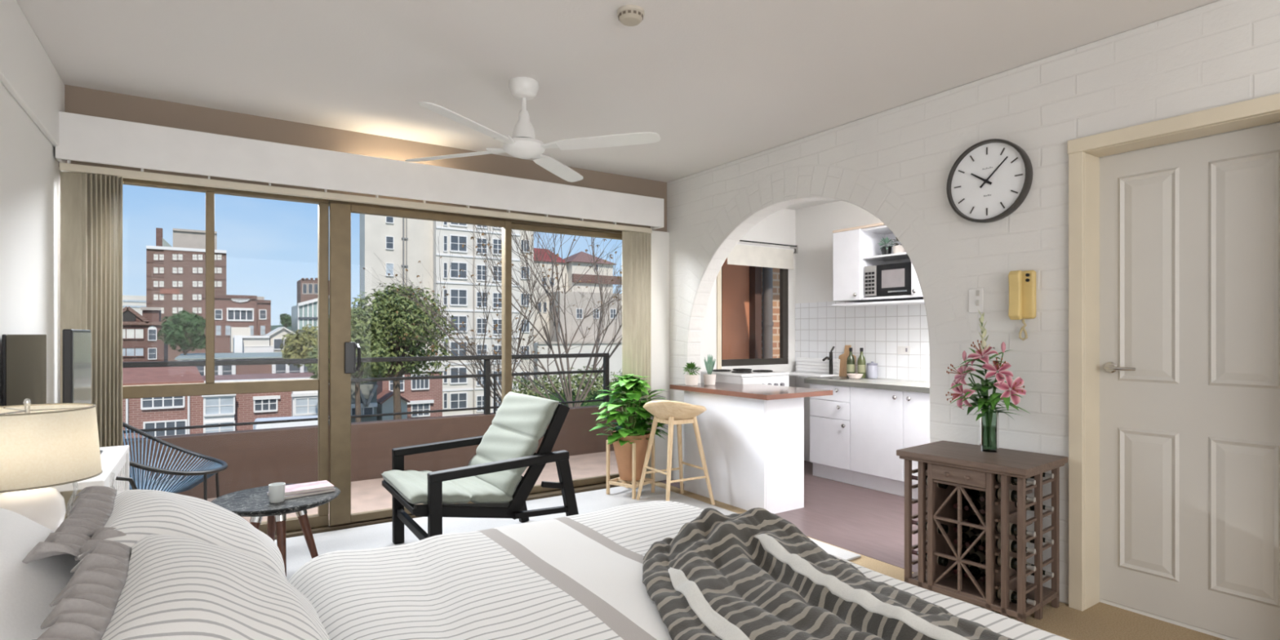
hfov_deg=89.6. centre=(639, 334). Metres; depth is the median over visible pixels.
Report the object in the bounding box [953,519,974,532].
wine bottle
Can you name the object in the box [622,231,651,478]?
vertical blind
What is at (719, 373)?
cooktop
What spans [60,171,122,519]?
vertical blind
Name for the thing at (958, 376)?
lily
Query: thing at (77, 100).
pelmet
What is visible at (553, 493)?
door track
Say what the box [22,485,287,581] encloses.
pillow
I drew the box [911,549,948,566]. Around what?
wine bottle
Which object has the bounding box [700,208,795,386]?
wall
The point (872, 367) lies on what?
storage jar
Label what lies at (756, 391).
countertop
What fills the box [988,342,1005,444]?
bud
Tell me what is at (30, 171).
wall
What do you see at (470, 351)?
bare tree
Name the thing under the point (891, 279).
microwave
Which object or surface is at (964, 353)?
bud
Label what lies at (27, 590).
pillow
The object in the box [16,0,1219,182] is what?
ceiling
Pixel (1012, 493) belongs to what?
wine bottle
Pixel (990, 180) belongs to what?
wall clock
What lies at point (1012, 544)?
wine bottle
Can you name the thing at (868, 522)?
floor
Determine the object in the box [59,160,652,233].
track
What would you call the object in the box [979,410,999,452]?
glass vase
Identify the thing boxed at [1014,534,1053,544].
wine bottle
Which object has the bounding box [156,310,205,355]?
tree
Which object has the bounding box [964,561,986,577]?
wine bottle
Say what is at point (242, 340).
building
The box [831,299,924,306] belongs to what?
shelf
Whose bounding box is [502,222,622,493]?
door
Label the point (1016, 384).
lily
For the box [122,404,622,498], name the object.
wall
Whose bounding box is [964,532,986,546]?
wine bottle
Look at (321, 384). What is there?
window
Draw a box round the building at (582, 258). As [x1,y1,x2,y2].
[533,248,622,393]
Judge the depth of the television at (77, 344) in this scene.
2.50 m
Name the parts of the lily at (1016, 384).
stem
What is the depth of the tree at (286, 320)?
184.16 m
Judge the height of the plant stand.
0.420 m
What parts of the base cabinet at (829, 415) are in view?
drawer, drawer, door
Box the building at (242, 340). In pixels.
[230,327,273,352]
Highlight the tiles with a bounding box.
[795,299,929,382]
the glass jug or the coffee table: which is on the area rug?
the coffee table
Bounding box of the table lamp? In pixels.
[0,398,102,531]
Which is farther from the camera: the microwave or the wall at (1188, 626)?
the microwave
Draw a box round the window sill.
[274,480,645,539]
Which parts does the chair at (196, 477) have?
leg frame, leg frame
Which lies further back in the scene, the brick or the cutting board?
the brick
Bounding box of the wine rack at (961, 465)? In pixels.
[896,440,1067,623]
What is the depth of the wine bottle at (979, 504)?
3.08 m
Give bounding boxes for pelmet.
[55,84,666,234]
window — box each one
[70,172,328,534]
[721,266,787,366]
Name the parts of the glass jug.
handle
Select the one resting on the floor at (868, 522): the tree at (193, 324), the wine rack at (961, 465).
the wine rack at (961, 465)
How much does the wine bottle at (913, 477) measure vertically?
0.050 m
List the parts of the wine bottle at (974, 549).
bottle glass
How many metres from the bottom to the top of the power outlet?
0.074 m
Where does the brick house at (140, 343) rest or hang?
on the ground
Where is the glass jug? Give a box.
[66,472,137,518]
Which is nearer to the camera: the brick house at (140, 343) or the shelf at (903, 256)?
the shelf at (903, 256)
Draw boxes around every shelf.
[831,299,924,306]
[862,252,909,261]
[904,568,1058,618]
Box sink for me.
[800,376,867,380]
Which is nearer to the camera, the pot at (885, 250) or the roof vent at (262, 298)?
the pot at (885, 250)
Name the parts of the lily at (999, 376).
stem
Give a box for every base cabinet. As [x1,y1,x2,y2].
[684,390,804,513]
[809,383,853,484]
[850,386,904,496]
[903,391,929,499]
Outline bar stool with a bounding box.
[635,400,715,505]
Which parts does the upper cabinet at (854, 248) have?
door, cornice, door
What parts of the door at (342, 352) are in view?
handle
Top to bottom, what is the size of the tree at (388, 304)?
16.826 m
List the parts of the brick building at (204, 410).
pane, pane, bay cornice, pane, pane, cornice, pane, bay cornice, pane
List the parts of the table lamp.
shade trim, lamp shade, shade trim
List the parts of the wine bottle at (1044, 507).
bottle glass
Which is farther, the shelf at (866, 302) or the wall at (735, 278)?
the wall at (735, 278)
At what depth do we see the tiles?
5.71 m
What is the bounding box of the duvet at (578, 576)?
[288,501,1070,639]
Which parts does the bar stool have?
leg, leg, seat frame, seat, leg, leg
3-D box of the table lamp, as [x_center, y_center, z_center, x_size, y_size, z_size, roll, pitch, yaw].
[-1.748,0.386,1.838,0.330,0.408,0.330,0,0,-34]
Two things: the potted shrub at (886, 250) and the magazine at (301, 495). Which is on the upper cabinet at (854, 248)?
the potted shrub at (886, 250)
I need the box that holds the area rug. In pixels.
[274,484,861,581]
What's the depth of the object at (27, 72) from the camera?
2.72 m
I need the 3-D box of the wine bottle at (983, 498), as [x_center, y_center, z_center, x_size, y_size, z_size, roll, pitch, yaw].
[1.655,0.765,3.041,0.172,0.050,0.051,0,0,-38]
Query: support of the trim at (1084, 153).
attached to the wall at (895, 164)
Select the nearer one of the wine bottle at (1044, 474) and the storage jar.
the wine bottle at (1044, 474)
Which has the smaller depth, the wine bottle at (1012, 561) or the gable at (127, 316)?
the wine bottle at (1012, 561)
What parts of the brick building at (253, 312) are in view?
pane, pane, pane, pane, pane, pane, pane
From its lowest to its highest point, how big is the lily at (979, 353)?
0.515 m
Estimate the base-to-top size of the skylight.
2.085 m
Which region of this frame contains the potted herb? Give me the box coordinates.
[682,361,700,385]
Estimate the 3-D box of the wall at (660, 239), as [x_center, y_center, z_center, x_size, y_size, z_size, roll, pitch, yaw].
[0.101,0.185,5.558,0.240,2.130,0.200,0,0,-34]
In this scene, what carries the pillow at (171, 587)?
on the bed
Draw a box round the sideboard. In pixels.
[0,444,128,493]
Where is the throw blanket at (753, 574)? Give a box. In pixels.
[642,507,1014,639]
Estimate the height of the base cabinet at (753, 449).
0.808 m
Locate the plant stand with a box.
[606,438,654,499]
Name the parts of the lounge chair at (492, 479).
leg, rail, leg, armrest, seat rail, armrest, leg, rail, leg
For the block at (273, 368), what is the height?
11.257 m
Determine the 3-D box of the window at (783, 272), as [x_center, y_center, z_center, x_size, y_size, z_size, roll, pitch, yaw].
[1.093,-0.237,6.188,0.890,1.065,0.050,0,0,-34]
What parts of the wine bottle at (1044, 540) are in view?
bottle glass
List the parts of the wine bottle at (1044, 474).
bottle glass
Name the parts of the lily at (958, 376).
stem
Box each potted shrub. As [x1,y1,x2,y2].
[877,236,893,254]
[892,236,906,253]
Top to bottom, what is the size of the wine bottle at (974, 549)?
0.050 m
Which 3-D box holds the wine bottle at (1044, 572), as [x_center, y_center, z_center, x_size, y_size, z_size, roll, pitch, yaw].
[1.789,1.073,2.938,0.051,0.050,0.172,0,0,-38]
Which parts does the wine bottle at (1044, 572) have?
bottle glass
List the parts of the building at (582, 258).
pane, pane, pane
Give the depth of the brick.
7.83 m
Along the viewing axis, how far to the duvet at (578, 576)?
1.71 m
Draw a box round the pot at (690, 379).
[684,373,698,385]
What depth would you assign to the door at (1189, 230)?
2.72 m
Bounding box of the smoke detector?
[617,4,644,26]
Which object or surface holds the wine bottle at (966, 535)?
in the wine rack at (961, 465)
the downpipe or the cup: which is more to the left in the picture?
the cup
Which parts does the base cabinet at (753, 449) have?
panel, panel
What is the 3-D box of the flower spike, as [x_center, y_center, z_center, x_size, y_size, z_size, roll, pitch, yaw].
[1.658,0.204,3.112,0.314,0.652,0.316,0,0,-3]
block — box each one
[122,295,146,315]
[174,351,312,375]
[291,297,317,352]
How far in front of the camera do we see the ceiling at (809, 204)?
6.20 m
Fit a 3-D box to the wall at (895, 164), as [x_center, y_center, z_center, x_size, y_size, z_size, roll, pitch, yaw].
[2.229,-0.033,2.736,0.150,2.565,7.260,0,0,-34]
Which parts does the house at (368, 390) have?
pane, pane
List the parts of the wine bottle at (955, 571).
bottle glass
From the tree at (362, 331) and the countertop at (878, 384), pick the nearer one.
the countertop at (878, 384)
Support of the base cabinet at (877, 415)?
on the floor at (868, 522)
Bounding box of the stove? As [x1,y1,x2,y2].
[700,368,789,386]
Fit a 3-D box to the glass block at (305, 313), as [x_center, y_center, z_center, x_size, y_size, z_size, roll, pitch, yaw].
[-55.424,2.998,110.631,7.040,20.504,10.500,0,0,-34]
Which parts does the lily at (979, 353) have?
stem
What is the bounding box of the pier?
[749,266,761,359]
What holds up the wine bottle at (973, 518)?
in the wine rack at (961, 465)
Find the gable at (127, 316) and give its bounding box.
[122,311,136,321]
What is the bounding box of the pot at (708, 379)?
[703,373,715,385]
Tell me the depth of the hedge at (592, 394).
55.66 m
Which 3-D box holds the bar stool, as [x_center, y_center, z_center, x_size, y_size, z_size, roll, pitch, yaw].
[0.258,0.852,4.747,0.485,0.773,0.436,0,0,-31]
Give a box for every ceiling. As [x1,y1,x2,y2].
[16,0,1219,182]
[786,200,839,209]
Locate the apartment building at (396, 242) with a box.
[360,213,533,416]
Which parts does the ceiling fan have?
blade, blade, motor, rod, down rod, blade, blade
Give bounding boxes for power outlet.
[897,346,910,355]
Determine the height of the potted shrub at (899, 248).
0.155 m
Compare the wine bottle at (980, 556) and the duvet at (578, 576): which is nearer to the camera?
the duvet at (578, 576)
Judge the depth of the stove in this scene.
5.45 m
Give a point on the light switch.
(976, 295)
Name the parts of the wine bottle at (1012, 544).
bottle glass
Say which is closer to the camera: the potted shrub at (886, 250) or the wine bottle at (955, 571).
the wine bottle at (955, 571)
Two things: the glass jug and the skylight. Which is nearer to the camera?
the glass jug
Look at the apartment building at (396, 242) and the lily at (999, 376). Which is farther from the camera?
the apartment building at (396, 242)
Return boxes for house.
[122,306,168,362]
[351,377,377,422]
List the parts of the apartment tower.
pane, pane, pane, pane, pane, pane, pane, pane, pane, pane, pane, pane, pane, pane, pane, pane, pane, pane, cornice, pane, pane, pane, pane, pane, pane, pane, pane, pane, pane, pane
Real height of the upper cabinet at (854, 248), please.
0.660 m
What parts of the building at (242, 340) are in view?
cornice, pane, panel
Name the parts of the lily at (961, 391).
stem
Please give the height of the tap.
0.272 m
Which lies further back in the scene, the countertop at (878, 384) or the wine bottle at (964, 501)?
the countertop at (878, 384)
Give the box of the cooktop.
[700,369,788,377]
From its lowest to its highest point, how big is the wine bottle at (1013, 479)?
0.050 m
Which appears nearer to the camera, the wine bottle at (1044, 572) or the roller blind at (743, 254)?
the wine bottle at (1044, 572)
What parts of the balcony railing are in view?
rail, rail, rail, post, post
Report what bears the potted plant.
on the plant stand
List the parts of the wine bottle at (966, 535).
bottle glass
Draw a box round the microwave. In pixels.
[864,262,911,297]
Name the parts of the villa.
pane, pane, pane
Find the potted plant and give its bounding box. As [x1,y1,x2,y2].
[589,373,667,481]
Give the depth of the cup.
3.12 m
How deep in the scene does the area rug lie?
4.13 m
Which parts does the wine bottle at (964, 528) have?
bottle glass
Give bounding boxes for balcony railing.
[122,352,608,433]
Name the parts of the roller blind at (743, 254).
rod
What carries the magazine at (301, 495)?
on the coffee table
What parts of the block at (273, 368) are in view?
pane, pane, pane, pane, pane, pane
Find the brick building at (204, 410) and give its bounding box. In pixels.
[122,366,317,439]
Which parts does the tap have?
spout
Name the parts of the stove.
burner, burner, burner, burner, knob panel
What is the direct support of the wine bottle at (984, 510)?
in the wine rack at (961, 465)
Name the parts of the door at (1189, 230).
handle, panel, panel, panel, panel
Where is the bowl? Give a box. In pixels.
[847,373,862,379]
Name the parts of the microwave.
control panel, door handle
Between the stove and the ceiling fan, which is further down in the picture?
the stove
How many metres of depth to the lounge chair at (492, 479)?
3.51 m
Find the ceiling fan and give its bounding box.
[404,76,660,182]
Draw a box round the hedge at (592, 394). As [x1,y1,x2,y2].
[511,364,622,406]
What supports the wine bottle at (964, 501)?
in the wine rack at (961, 465)
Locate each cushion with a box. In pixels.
[381,470,513,504]
[467,391,559,497]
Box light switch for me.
[968,288,983,312]
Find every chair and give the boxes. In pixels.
[122,422,227,500]
[381,391,578,544]
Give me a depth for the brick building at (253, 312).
105.86 m
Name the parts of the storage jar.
lid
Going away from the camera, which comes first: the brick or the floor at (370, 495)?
the floor at (370, 495)
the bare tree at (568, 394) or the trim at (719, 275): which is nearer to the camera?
the trim at (719, 275)
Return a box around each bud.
[962,351,988,435]
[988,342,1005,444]
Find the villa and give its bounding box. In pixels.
[370,360,444,421]
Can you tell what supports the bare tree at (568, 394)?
on the ground
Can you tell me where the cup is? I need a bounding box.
[268,482,285,502]
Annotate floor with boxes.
[202,450,618,522]
[649,460,1225,639]
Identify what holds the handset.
attached to the wall at (895, 164)
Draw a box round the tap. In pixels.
[822,346,835,374]
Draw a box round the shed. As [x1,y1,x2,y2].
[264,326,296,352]
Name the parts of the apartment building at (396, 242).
pane, pane, pane, pane, pane, pane, pane, pane, pane, pane, pane, pane, pane, pane, pane, pane, pane, pane, pane, pane, pane, pane, pane, pane, pane, pane, pane, pane, pane, pane, pane, pane, pane, pane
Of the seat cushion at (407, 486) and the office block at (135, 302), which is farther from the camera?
the office block at (135, 302)
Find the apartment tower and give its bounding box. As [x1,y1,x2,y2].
[146,227,226,361]
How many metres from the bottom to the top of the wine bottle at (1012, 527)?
0.050 m
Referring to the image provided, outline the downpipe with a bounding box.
[761,266,773,358]
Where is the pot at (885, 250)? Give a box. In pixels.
[880,246,891,254]
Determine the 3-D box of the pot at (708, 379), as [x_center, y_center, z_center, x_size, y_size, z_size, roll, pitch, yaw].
[0.562,0.365,5.194,0.104,0.085,0.104,0,0,-34]
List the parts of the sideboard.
rail, leg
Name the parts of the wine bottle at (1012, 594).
bottle glass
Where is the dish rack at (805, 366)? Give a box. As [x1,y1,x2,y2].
[787,357,839,377]
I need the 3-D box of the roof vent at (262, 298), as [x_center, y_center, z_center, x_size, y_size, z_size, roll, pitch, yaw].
[-64.897,-5.976,109.996,1.200,0.900,1.000,0,0,-34]
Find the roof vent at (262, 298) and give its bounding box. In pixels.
[257,296,264,300]
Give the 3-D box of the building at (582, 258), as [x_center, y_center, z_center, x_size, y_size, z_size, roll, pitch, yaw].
[-10.819,-0.800,111.171,23.573,28.100,19.300,0,0,-34]
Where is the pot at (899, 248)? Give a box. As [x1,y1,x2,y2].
[892,244,906,253]
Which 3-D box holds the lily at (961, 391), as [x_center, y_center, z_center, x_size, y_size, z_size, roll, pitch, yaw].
[1.629,0.378,3.130,0.230,0.325,0.218,0,0,-43]
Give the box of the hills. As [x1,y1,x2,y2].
[271,324,291,331]
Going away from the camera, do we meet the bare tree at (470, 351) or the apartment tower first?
the bare tree at (470, 351)
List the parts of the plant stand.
leg, leg, leg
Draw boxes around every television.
[1,334,46,405]
[62,328,102,453]
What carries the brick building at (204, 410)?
on the ground
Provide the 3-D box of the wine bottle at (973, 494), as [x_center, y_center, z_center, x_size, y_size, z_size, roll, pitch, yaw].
[1.610,0.765,3.097,0.172,0.050,0.051,0,0,-38]
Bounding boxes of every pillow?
[0,507,79,639]
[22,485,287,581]
[33,527,329,639]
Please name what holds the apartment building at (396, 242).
on the ground
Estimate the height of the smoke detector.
0.044 m
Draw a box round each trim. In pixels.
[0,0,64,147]
[716,267,721,368]
[1067,93,1279,611]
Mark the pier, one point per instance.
(755, 273)
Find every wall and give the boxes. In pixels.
[0,81,63,493]
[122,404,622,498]
[651,230,669,481]
[666,0,1279,604]
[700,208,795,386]
[722,257,749,359]
[795,200,881,461]
[1099,121,1279,639]
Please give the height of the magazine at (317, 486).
0.016 m
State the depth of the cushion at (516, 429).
3.60 m
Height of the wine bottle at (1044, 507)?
0.050 m
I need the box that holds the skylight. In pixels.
[253,415,317,429]
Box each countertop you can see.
[670,382,832,399]
[804,377,929,393]
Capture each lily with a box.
[946,361,989,446]
[946,379,1000,447]
[961,339,1014,422]
[972,357,1013,446]
[973,374,1029,432]
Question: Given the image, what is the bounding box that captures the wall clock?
[946,138,1032,222]
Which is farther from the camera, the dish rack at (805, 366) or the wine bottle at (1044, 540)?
the dish rack at (805, 366)
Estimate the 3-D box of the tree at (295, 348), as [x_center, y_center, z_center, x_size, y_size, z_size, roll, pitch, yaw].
[-26.710,6.204,52.112,4.327,14.098,3.173,0,0,-34]
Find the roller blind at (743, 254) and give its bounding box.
[727,240,797,269]
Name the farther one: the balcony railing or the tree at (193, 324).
the tree at (193, 324)
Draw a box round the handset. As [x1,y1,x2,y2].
[1008,270,1035,340]
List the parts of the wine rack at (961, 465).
post, post, post, post, drawer, knob, bay rail, panel, post, post, post, post, post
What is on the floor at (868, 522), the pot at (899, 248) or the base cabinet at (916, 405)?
the base cabinet at (916, 405)
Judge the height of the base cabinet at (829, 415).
0.816 m
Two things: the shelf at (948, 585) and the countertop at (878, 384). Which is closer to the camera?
the shelf at (948, 585)
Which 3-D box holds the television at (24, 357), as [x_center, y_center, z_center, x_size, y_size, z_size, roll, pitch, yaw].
[-2.567,0.230,2.685,0.026,0.460,0.720,0,0,-34]
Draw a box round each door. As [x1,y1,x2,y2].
[328,202,511,525]
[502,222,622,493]
[1099,122,1279,639]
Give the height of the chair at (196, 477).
0.885 m
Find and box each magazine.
[266,488,335,499]
[284,480,333,495]
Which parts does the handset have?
cord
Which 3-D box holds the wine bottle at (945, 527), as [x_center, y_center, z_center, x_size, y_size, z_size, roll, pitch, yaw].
[1.396,0.926,3.112,0.051,0.050,0.172,0,0,-38]
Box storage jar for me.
[866,361,877,378]
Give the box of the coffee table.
[211,483,340,577]
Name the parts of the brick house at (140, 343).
pane, pane, cornice, cornice, pane, pane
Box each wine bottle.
[911,475,948,488]
[911,520,948,534]
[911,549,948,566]
[953,497,974,508]
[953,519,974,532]
[953,529,976,543]
[953,546,977,558]
[953,563,972,573]
[964,488,986,498]
[964,497,986,511]
[964,511,986,524]
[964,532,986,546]
[964,550,986,564]
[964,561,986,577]
[978,539,986,550]
[979,492,986,501]
[979,504,986,513]
[979,570,986,582]
[995,474,1035,485]
[995,487,1035,502]
[995,521,1035,537]
[995,537,1035,554]
[995,555,1035,571]
[995,588,1035,605]
[1014,500,1053,511]
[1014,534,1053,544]
[1015,562,1053,577]
[1028,472,1053,479]
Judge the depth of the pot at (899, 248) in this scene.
5.24 m
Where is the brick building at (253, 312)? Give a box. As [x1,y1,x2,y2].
[201,293,271,353]
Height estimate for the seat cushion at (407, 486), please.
0.135 m
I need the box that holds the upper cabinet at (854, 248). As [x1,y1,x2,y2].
[831,222,924,306]
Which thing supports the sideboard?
on the floor at (868, 522)
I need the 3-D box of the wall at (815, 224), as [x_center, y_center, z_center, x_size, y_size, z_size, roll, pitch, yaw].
[2.555,0.010,5.122,0.150,2.720,3.660,0,0,-34]
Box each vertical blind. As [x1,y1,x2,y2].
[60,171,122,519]
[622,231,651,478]
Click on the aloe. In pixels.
(709, 379)
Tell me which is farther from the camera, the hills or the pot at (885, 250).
the hills
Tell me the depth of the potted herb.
5.15 m
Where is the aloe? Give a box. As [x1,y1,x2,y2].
[703,354,715,385]
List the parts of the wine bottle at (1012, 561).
bottle glass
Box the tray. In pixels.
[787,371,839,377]
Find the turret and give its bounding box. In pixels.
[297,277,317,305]
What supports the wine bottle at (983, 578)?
on the wine rack at (961, 465)
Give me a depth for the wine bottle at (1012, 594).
2.80 m
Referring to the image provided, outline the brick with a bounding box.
[761,266,780,358]
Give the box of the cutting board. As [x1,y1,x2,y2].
[838,345,856,376]
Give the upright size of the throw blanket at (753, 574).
0.228 m
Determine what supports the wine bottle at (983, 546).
in the wine rack at (961, 465)
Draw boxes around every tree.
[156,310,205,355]
[279,313,291,328]
[279,324,317,372]
[304,306,393,422]
[351,280,456,419]
[363,222,583,404]
[458,224,622,407]
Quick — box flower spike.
[952,310,1020,422]

